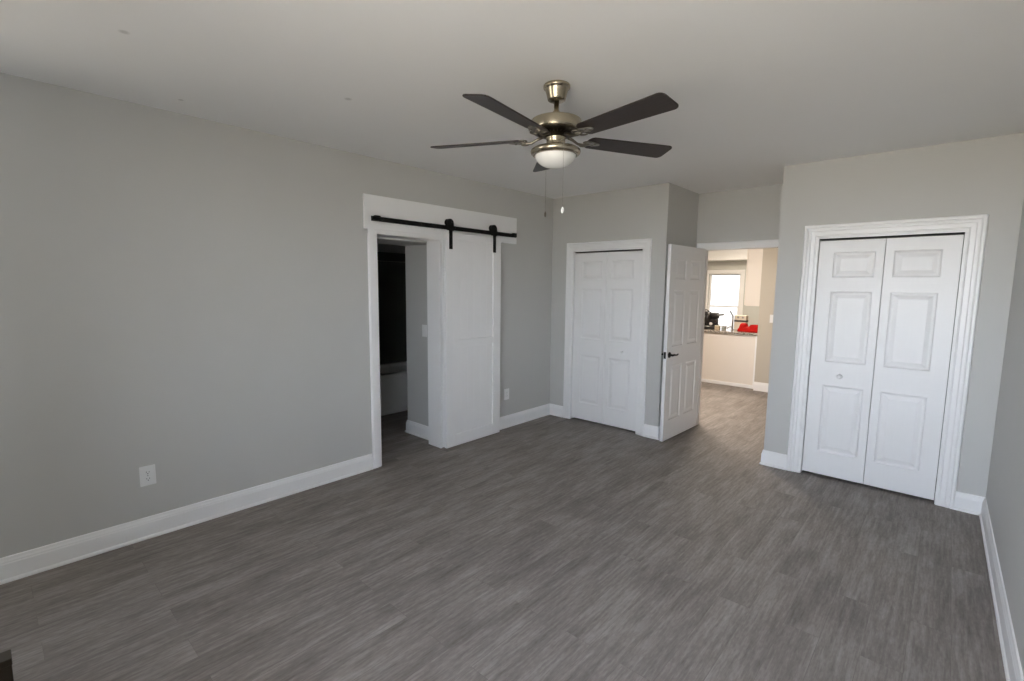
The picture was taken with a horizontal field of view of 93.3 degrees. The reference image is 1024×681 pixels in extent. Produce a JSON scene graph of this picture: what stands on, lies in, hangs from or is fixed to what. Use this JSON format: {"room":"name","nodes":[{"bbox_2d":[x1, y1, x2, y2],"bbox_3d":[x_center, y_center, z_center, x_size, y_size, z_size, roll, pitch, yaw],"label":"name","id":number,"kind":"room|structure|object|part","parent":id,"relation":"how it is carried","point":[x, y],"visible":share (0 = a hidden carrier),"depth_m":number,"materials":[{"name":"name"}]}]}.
{"room":"empty bedroom","nodes":[
{"label":"empty bedroom","id":0,"kind":"room"},
{"bbox_2d":[0,72,552,557],"bbox_3d":[-1.677,-0.155,3.748,0.170,2.667,8.063,6,9,42],"label":"wall","id":1,"kind":"structure","parent":0,"point":[186,296],"depth_m":3.10,"materials":[{"name":"grey paint"}]},
{"bbox_2d":[139,464,155,486],"bbox_3d":[-2.298,0.852,3.050,0.008,0.128,0.083,6,9,42],"label":"wall outlet","id":2,"kind":"object","parent":1,"relation":"attached to","point":[147,474],"visible":1,"depth_m":3.05,"materials":[{"name":"white plastic"}]},
{"bbox_2d":[0,453,373,584],"bbox_3d":[-2.722,1.236,2.614,0.024,0.138,4.454,6,9,42],"label":"baseboard","id":3,"kind":"structure","parent":1,"relation":"attached to","point":[27,563],"depth_m":3.13,"materials":[{"name":"white paint"}]},
{"bbox_2d":[367,229,444,468],"bbox_3d":[-0.993,0.059,4.519,0.196,2.079,0.850,6,9,42],"label":"door frame","id":4,"kind":"structure","parent":1,"relation":"attached to","point":[435,255],"depth_m":4.65,"materials":[{"name":"white paint"}]},
{"bbox_2d":[363,193,516,243],"bbox_3d":[-0.591,-1.143,4.688,0.022,0.281,1.891,6,9,42],"label":"header board","id":5,"kind":"object","parent":1,"relation":"attached to","point":[387,207],"visible":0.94,"depth_m":4.45,"materials":[{"name":"white paint"}]},
{"bbox_2d":[371,215,516,237],"bbox_3d":[-0.564,-1.085,4.661,0.064,0.047,1.803,6,9,42],"label":"sliding rail","id":6,"kind":"object","parent":5,"relation":"attached to","point":[375,217],"visible":0.96,"depth_m":4.46,"materials":[{"name":"black metal"}]},
{"bbox_2d":[443,219,500,447],"bbox_3d":[-0.392,-0.071,4.946,0.067,2.233,0.758,6,9,42],"label":"door","id":7,"kind":"structure","parent":6,"relation":"hanging from","point":[472,263],"depth_m":4.92,"materials":[{"name":"white paint"}]},
{"bbox_2d":[447,219,453,230],"bbox_3d":[-0.584,-1.083,4.584,0.008,0.143,0.086,6,9,42],"label":"roller","id":8,"kind":"object","parent":7,"relation":"attached to","point":[450,223],"depth_m":4.58,"materials":[{"name":"black metal"}]},
{"bbox_3d":[-0.401,0.486,5.013,0.015,0.885,0.542,6,9,42],"label":"beadboard panel","id":9,"kind":"part","parent":7,"relation":"part of","materials":[{"name":"white paint"}]},
{"bbox_3d":[-0.391,-0.507,4.899,0.015,0.976,0.542,6,9,42],"label":"beadboard panel","id":10,"kind":"part","parent":7,"relation":"part of","materials":[{"name":"white paint"}]},
{"bbox_2d":[491,225,496,235],"bbox_3d":[-0.185,-1.129,5.022,0.008,0.143,0.086,6,9,42],"label":"roller","id":11,"kind":"object","parent":7,"relation":"attached to","point":[493,228],"depth_m":5.01,"materials":[{"name":"black metal"}]},
{"bbox_2d":[504,388,508,399],"bbox_3d":[-0.061,0.612,5.508,0.008,0.128,0.083,6,9,42],"label":"wall outlet","id":12,"kind":"object","parent":1,"relation":"attached to","point":[506,391],"visible":1,"depth_m":5.50,"materials":[{"name":"white plastic"}]},
{"bbox_2d":[500,403,549,429],"bbox_3d":[-0.083,0.932,5.511,0.024,0.138,1.691,6,9,42],"label":"baseboard","id":13,"kind":"structure","parent":1,"relation":"attached to","point":[517,418],"depth_m":5.76,"materials":[{"name":"white paint"}]},
{"bbox_2d":[377,244,404,261],"bbox_3d":[-2.454,-0.450,6.261,0.280,2.667,4.050,6,9,42],"label":"wall","id":14,"kind":"structure","parent":0,"point":[380,247],"depth_m":6.79,"materials":[{"name":"grey paint"}]},
{"bbox_2d":[377,252,406,363],"bbox_3d":[-1.790,-0.418,6.779,0.020,1.620,2.300,6,9,42],"label":"shower panel","id":15,"kind":"object","parent":14,"relation":"attached to","point":[391,275],"visible":0.08,"depth_m":6.86,"materials":[{"name":"black glass"}]},
{"bbox_2d":[377,236,426,245],"bbox_3d":[-1.261,-0.997,4.601,0.490,0.105,0.930,6,9,42],"label":"ceiling","id":16,"kind":"structure","parent":0,"point":[380,240],"depth_m":4.64,"materials":[{"name":"grey paint"}]},
{"bbox_2d":[405,244,427,425],"bbox_3d":[-0.922,-0.298,5.065,0.490,2.667,0.100,6,9,42],"label":"wall","id":17,"kind":"structure","parent":0,"point":[415,255],"depth_m":5.09,"materials":[{"name":"grey paint"}]},
{"bbox_2d":[422,325,426,336],"bbox_3d":[-0.905,-0.100,4.996,0.078,0.125,0.008,6,9,42],"label":"light switch","id":18,"kind":"object","parent":17,"relation":"attached to","point":[424,327],"visible":1,"depth_m":4.99,"materials":[{"name":"white plastic"}]},
{"bbox_2d":[0,382,1005,680],"bbox_3d":[1.268,1.122,5.104,7.800,0.120,13.900,6,9,42],"label":"floor","id":19,"kind":"structure","parent":0,"point":[549,547],"depth_m":2.67,"materials":[{"name":"grey laminate"}]},
{"bbox_2d":[0,649,13,680],"bbox_3d":[-2.032,1.318,1.831,0.072,0.166,0.202,6,9,42],"label":"cardboard box","id":20,"kind":"object","parent":19,"relation":"on","point":[6,671],"visible":1,"depth_m":1.87,"materials":[{"name":"brown cardboard"}]},
{"bbox_3d":[-2.032,1.249,1.823,0.072,0.028,0.202,6,9,42],"label":"box lid","id":21,"kind":"part","parent":20,"relation":"part of","materials":[{"name":"brown cardboard"}]},
{"bbox_2d":[380,361,407,415],"bbox_3d":[-1.312,0.584,6.842,0.772,0.505,1.720,6,9,42],"label":"bathtub","id":22,"kind":"object","parent":19,"relation":"on","point":[393,376],"visible":0.18,"depth_m":6.12,"materials":[{"name":"white ceramic"}]},
{"bbox_2d":[380,365,406,373],"bbox_3d":[-1.323,0.555,6.849,0.580,0.360,1.520,6,9,42],"label":"basin","id":23,"kind":"object","parent":22,"relation":"in","point":[384,369],"depth_m":6.84,"materials":[{"name":"white ceramic"}]},
{"bbox_2d":[701,332,756,388],"bbox_3d":[2.992,0.204,8.974,3.045,0.864,0.618,6,9,42],"label":"base cabinet","id":24,"kind":"object","parent":19,"relation":"on","point":[728,359],"visible":0.3,"depth_m":8.02,"materials":[{"name":"beige paint"}]},
{"bbox_3d":[2.777,0.627,8.810,3.015,0.055,0.014,6,9,42],"label":"toe trim","id":25,"kind":"part","parent":24,"relation":"part of","materials":[{"name":"white paint"}]},
{"bbox_2d":[704,328,756,335],"bbox_3d":[2.984,-0.246,8.943,3.100,0.036,0.665,6,9,42],"label":"countertop","id":26,"kind":"structure","parent":24,"relation":"on","point":[727,331],"depth_m":8.00,"materials":[{"name":"stone"}]},
{"bbox_2d":[704,309,723,329],"bbox_3d":[3.480,-0.375,8.466,0.468,0.340,0.262,6,9,42],"label":"coffee maker","id":27,"kind":"object","parent":26,"relation":"on","point":[711,319],"visible":0.85,"depth_m":8.40,"materials":[{"name":"black plastic"}]},
{"bbox_3d":[3.481,-0.445,8.473,0.289,0.125,0.110,6,9,42],"label":"motor","id":28,"kind":"part","parent":27,"relation":"part of","materials":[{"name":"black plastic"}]},
{"bbox_2d":[727,310,733,329],"bbox_3d":[3.715,-0.346,8.241,0.161,0.335,0.080,-2,7,-21],"label":"faucet","id":29,"kind":"object","parent":26,"relation":"on","point":[730,310],"visible":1,"depth_m":8.24,"materials":[{"name":"grey metal"}]},
{"bbox_2d":[734,315,747,329],"bbox_3d":[3.932,-0.307,8.293,0.193,0.250,0.124,6,9,42],"label":"carton","id":30,"kind":"object","parent":26,"relation":"on","point":[738,319],"visible":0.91,"depth_m":8.26,"materials":[{"name":"white cardboard"}]},
{"bbox_2d":[737,323,757,332],"bbox_3d":[3.916,-0.214,7.965,0.360,0.140,0.200,6,9,42],"label":"tool bag","id":31,"kind":"object","parent":26,"relation":"on","point":[743,327],"visible":0.88,"depth_m":7.91,"materials":[{"name":"red fabric"}]},
{"bbox_3d":[3.904,0.352,7.752,0.040,0.864,0.018,6,9,42],"label":"corner trim","id":32,"kind":"part","parent":24,"relation":"part of","materials":[{"name":"white paint"}]},
{"bbox_2d":[0,0,1023,198],"bbox_3d":[1.296,-1.647,4.789,7.800,0.120,13.900,6,9,42],"label":"ceiling","id":33,"kind":"structure","parent":0,"point":[760,88],"depth_m":2.37,"materials":[{"name":"white paint"}]},
{"bbox_2d":[430,80,678,216],"bbox_3d":[0.230,-0.999,2.536,1.356,0.678,1.350,6,9,42],"label":"ceiling fan","id":34,"kind":"object","parent":33,"relation":"hanging from","point":[556,126],"visible":1,"depth_m":2.47,"materials":[{"name":"silver metal"}]},
{"bbox_3d":[-0.193,-1.090,2.688,0.526,0.036,0.140,2,7,16],"label":"blade","id":35,"kind":"part","parent":34,"relation":"part of","materials":[{"name":"brown wood"}]},
{"bbox_3d":[-0.015,-1.033,2.202,0.140,0.036,0.526,5,8,34],"label":"blade","id":36,"kind":"part","parent":34,"relation":"part of","materials":[{"name":"brown wood"}]},
{"bbox_3d":[0.218,-1.122,3.006,0.140,0.036,0.526,0,7,-2],"label":"blade","id":37,"kind":"part","parent":34,"relation":"part of","materials":[{"name":"brown wood"}]},
{"bbox_2d":[533,125,576,138],"bbox_3d":[0.233,-1.093,2.564,0.246,0.028,0.246,6,9,42],"label":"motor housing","id":38,"kind":"object","parent":34,"relation":"attached to","point":[554,131],"depth_m":2.49,"materials":[{"name":"metal"}]},
{"bbox_3d":[0.232,-0.957,2.580,0.218,0.074,0.218,6,9,42],"label":"lamp shade","id":39,"kind":"part","parent":34,"relation":"part of","materials":[{"name":"white glass"}]},
{"bbox_3d":[0.505,-1.030,2.220,0.140,0.036,0.526,-4,8,-38],"label":"blade","id":40,"kind":"part","parent":34,"relation":"part of","materials":[{"name":"brown wood"}]},
{"bbox_3d":[0.649,-1.085,2.717,0.526,0.036,0.140,-2,7,-20],"label":"blade","id":41,"kind":"part","parent":34,"relation":"part of","materials":[{"name":"brown wood"}]},
{"bbox_2d":[649,183,698,425],"bbox_3d":[1.797,-0.302,5.346,0.100,2.667,0.780,6,9,42],"label":"wall","id":42,"kind":"structure","parent":0,"point":[678,206],"depth_m":5.08,"materials":[{"name":"grey paint"}]},
{"bbox_2d":[643,424,659,439],"bbox_3d":[1.764,0.953,5.491,0.183,0.138,0.804,6,9,42],"label":"baseboard","id":43,"kind":"structure","parent":42,"relation":"attached to","point":[650,431],"depth_m":5.20,"materials":[{"name":"white paint"}]},
{"bbox_2d":[707,260,758,325],"bbox_3d":[4.450,-0.917,10.974,3.955,2.667,0.140,6,9,42],"label":"wall","id":44,"kind":"structure","parent":0,"point":[752,312],"depth_m":10.40,"materials":[{"name":"grey paint"}]},
{"bbox_2d":[705,270,744,314],"bbox_3d":[4.682,-0.788,10.711,0.890,1.535,0.145,6,9,42],"label":"window","id":45,"kind":"structure","parent":44,"relation":"in","point":[741,273],"depth_m":10.56,"materials":[{"name":"white paint"}]},
{"bbox_3d":[4.694,-0.414,10.771,0.670,0.719,0.030,6,9,42],"label":"sash","id":46,"kind":"part","parent":45,"relation":"part of","materials":[{"name":"white paint"}]},
{"bbox_3d":[4.724,-1.108,10.718,0.670,0.729,0.030,6,9,42],"label":"sash","id":47,"kind":"part","parent":45,"relation":"part of","materials":[{"name":"white glass"}]},
{"bbox_2d":[708,249,747,260],"bbox_3d":[4.304,-1.990,10.662,3.735,0.467,0.350,6,9,42],"label":"soffit","id":48,"kind":"structure","parent":44,"relation":"attached to","point":[717,255],"depth_m":10.25,"materials":[{"name":"white paint"}]},
{"bbox_2d":[696,184,782,247],"bbox_3d":[2.525,-0.290,5.301,1.240,2.667,0.130,6,9,42],"label":"wall","id":49,"kind":"structure","parent":0,"point":[746,214],"depth_m":5.17,"materials":[{"name":"grey paint"}]},
{"bbox_2d":[696,239,778,424],"bbox_3d":[2.520,-0.016,5.323,1.027,2.117,0.150,6,9,42],"label":"door frame","id":50,"kind":"structure","parent":49,"relation":"attached to","point":[755,244],"depth_m":5.39,"materials":[{"name":"white paint"}]},
{"bbox_2d":[659,244,705,441],"bbox_3d":[1.857,0.014,5.235,0.140,2.028,0.875,7,9,43],"label":"door","id":51,"kind":"structure","parent":50,"relation":"attached to","point":[685,265],"depth_m":5.17,"materials":[{"name":"white paint"}]},
{"bbox_3d":[1.665,0.149,4.984,0.052,0.060,0.144,7,9,43],"label":"lever handle","id":52,"kind":"part","parent":51,"relation":"part of","materials":[{"name":"black metal"}]},
{"bbox_2d":[754,248,777,382],"bbox_3d":[5.258,-0.386,6.386,3.645,2.667,0.120,6,9,42],"label":"wall","id":53,"kind":"structure","parent":0,"point":[769,262],"depth_m":7.50,"materials":[{"name":"paint"}]},
{"bbox_2d":[753,382,767,391],"bbox_3d":[5.160,0.872,6.509,3.545,0.138,0.024,6,9,42],"label":"baseboard","id":54,"kind":"structure","parent":53,"relation":"attached to","point":[758,386],"depth_m":7.62,"materials":[{"name":"white paint"}]},
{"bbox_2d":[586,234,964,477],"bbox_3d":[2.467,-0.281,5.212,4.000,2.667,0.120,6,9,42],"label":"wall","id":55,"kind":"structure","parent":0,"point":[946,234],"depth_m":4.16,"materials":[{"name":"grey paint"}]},
{"bbox_2d":[550,132,1023,496],"bbox_3d":[2.004,-0.227,4.703,4.000,2.667,0.121,6,9,42],"label":"wall","id":56,"kind":"structure","parent":0,"point":[982,175],"depth_m":3.77,"materials":[{"name":"grey paint"}]},
{"bbox_2d":[550,404,562,416],"bbox_3d":[0.549,0.876,6.060,0.220,0.138,0.024,6,9,42],"label":"baseboard","id":57,"kind":"structure","parent":56,"relation":"attached to","point":[555,410],"depth_m":6.05,"materials":[{"name":"white paint"}]},
{"bbox_2d":[572,249,642,430],"bbox_3d":[1.063,-0.023,5.541,0.880,2.008,0.072,6,9,42],"label":"door","id":58,"kind":"structure","parent":56,"relation":"in","point":[607,297],"depth_m":5.53,"materials":[{"name":"white paint"}]},
{"bbox_2d":[563,238,651,435],"bbox_3d":[1.081,-0.060,5.556,1.083,2.123,0.129,6,9,42],"label":"door frame","id":59,"kind":"structure","parent":56,"relation":"attached to","point":[645,244],"depth_m":5.31,"materials":[{"name":"white paint"}]},
{"bbox_2d":[802,232,964,499],"bbox_3d":[2.903,0.180,3.869,0.892,2.020,0.072,6,9,42],"label":"door","id":60,"kind":"structure","parent":56,"relation":"in","point":[920,277],"depth_m":3.84,"materials":[{"name":"white paint"}]},
{"bbox_2d":[786,214,988,508],"bbox_3d":[2.921,0.138,3.884,1.115,2.146,0.131,6,9,42],"label":"door frame","id":61,"kind":"structure","parent":56,"relation":"attached to","point":[974,227],"depth_m":3.60,"materials":[{"name":"white paint"}]},
{"bbox_2d":[953,491,984,515],"bbox_3d":[3.344,1.192,3.533,0.162,0.138,0.024,6,9,42],"label":"baseboard","id":62,"kind":"structure","parent":56,"relation":"attached to","point":[964,502],"depth_m":3.53,"materials":[{"name":"white paint"}]},
{"bbox_2d":[986,199,1023,675],"bbox_3d":[2.038,0.119,1.667,0.160,2.667,6.145,6,9,41],"label":"wall","id":63,"kind":"structure","parent":0,"point":[1005,486],"depth_m":2.72,"materials":[{"name":"grey paint"}]},
{"bbox_2d":[979,497,1023,680],"bbox_3d":[1.728,1.395,1.615,0.024,0.138,5.052,6,9,41],"label":"baseboard","id":64,"kind":"structure","parent":63,"relation":"attached to","point":[1010,654],"depth_m":2.38,"materials":[{"name":"white paint"}]},
{"bbox_3d":[4.983,-0.652,8.691,0.120,2.667,2.950,6,9,42],"label":"wall","id":65,"kind":"structure","parent":0,"visible":0},
{"bbox_2d":[744,249,762,305],"bbox_3d":[4.153,-1.133,8.019,0.292,1.100,0.900,6,9,42],"label":"upper cabinet","id":66,"kind":"object","parent":65,"relation":"attached to","point":[754,256],"visible":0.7,"depth_m":7.70,"materials":[{"name":"beige paint"}]},
{"bbox_3d":[3.922,-1.126,7.931,0.018,1.076,0.435,6,9,42],"label":"door","id":67,"kind":"part","parent":66,"relation":"part of","materials":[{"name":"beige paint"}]},
{"bbox_3d":[2.719,-0.216,4.670,0.100,2.667,0.811,6,9,42],"label":"wall","id":68,"kind":"structure","parent":0,"visible":0},
{"bbox_2d":[759,449,786,469],"bbox_3d":[2.645,1.053,4.691,0.224,0.138,0.816,6,9,42],"label":"baseboard","id":69,"kind":"structure","parent":68,"relation":"attached to","point":[768,458],"depth_m":4.39,"materials":[{"name":"white paint"}]},
{"bbox_3d":[-0.919,-0.453,6.430,2.330,2.667,1.940,6,9,42],"label":"wall","id":70,"kind":"structure","parent":0,"visible":0},
{"bbox_2d":[405,420,428,439],"bbox_3d":[-0.335,0.887,5.885,0.514,0.138,1.964,6,9,42],"label":"baseboard","id":71,"kind":"structure","parent":70,"relation":"attached to","point":[420,430],"depth_m":5.19,"materials":[{"name":"white paint"}]}
]}

